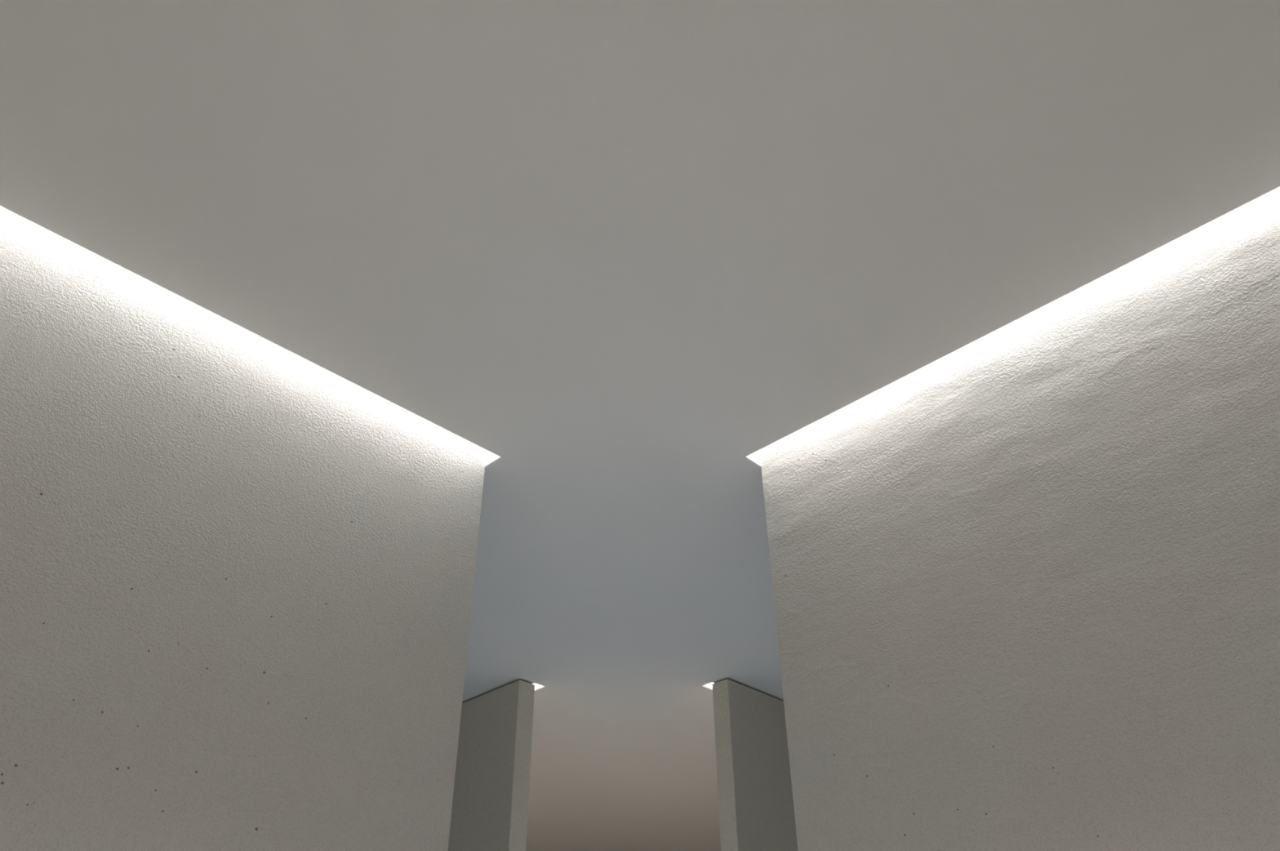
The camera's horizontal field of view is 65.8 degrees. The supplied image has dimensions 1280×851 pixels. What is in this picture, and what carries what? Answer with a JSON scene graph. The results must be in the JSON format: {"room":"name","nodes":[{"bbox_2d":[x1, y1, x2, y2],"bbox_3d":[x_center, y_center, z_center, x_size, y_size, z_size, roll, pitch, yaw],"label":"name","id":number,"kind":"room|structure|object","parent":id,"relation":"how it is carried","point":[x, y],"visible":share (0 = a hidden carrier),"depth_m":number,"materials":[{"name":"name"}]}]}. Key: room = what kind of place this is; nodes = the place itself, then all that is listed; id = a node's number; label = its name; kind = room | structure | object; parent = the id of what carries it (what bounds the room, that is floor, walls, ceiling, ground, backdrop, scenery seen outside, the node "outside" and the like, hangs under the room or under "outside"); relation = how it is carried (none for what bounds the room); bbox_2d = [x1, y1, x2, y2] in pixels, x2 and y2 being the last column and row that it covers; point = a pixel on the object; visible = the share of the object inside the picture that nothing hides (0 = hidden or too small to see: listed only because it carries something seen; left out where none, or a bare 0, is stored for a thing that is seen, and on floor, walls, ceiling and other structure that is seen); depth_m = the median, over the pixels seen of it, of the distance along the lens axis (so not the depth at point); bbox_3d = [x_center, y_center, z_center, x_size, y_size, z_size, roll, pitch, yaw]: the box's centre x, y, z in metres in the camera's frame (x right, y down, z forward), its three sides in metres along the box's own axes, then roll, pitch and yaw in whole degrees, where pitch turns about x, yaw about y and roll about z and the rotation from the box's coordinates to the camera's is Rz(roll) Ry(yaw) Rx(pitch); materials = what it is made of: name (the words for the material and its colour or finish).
{"room":"corridor","nodes":[
{"label":"corridor","id":0,"kind":"room"},
{"bbox_2d":[0,205,485,850],"bbox_3d":[-2.849,0.283,1.229,0.120,4.020,6.283,-30,-45,34],"label":"wall","id":1,"kind":"structure","parent":0,"point":[237,573],"depth_m":2.99,"materials":[{"name":"paint"}]},
{"bbox_2d":[448,679,534,850],"bbox_3d":[-3.162,4.335,6.911,6.994,4.020,0.120,-30,-45,34],"label":"wall","id":2,"kind":"structure","parent":0,"point":[490,808],"depth_m":5.72,"materials":[{"name":"paint"}]},
{"bbox_2d":[0,0,1279,850],"bbox_3d":[-0.091,1.012,5.486,16.930,0.320,16.930,-30,-45,34],"label":"ceiling","id":3,"kind":"structure","parent":0,"point":[622,252],"depth_m":2.91,"materials":[{"name":"paint"}]},
{"bbox_2d":[0,204,501,466],"bbox_3d":[-2.785,-1.252,2.225,0.108,0.273,6.283,-30,-45,34],"label":"light","id":4,"kind":"object","parent":3,"relation":"attached to","point":[490,457],"visible":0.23,"depth_m":3.61,"materials":[{"name":"paint"}]},
{"bbox_2d":[532,682,545,690],"bbox_3d":[-3.108,2.889,8.032,6.994,0.273,0.087,-30,-45,34],"label":"light","id":5,"kind":"object","parent":3,"relation":"attached to","point":[537,686],"visible":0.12,"depth_m":6.05,"materials":[{"name":"paint"}]},
{"bbox_2d":[702,681,714,689],"bbox_3d":[2.843,2.888,8.128,0.087,0.273,6.994,-30,-45,34],"label":"light","id":6,"kind":"object","parent":3,"relation":"attached to","point":[709,685],"visible":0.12,"depth_m":6.07,"materials":[{"name":"paint"}]},
{"bbox_2d":[744,186,1279,466],"bbox_3d":[2.706,-1.253,2.314,6.283,0.273,0.108,-30,-45,34],"label":"light","id":7,"kind":"object","parent":3,"relation":"attached to","point":[755,456],"visible":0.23,"depth_m":3.54,"materials":[{"name":"paint"}]},
{"bbox_2d":[712,678,798,850],"bbox_3d":[2.934,4.334,7.009,0.120,4.020,6.994,-30,-45,34],"label":"wall","id":8,"kind":"structure","parent":0,"point":[756,800],"depth_m":5.74,"materials":[{"name":"paint"}]},
{"bbox_2d":[760,186,1279,850],"bbox_3d":[2.802,0.281,1.320,6.283,4.020,0.120,-30,-45,34],"label":"wall","id":9,"kind":"structure","parent":0,"point":[1025,581],"depth_m":2.99,"materials":[{"name":"paint"}]}
]}

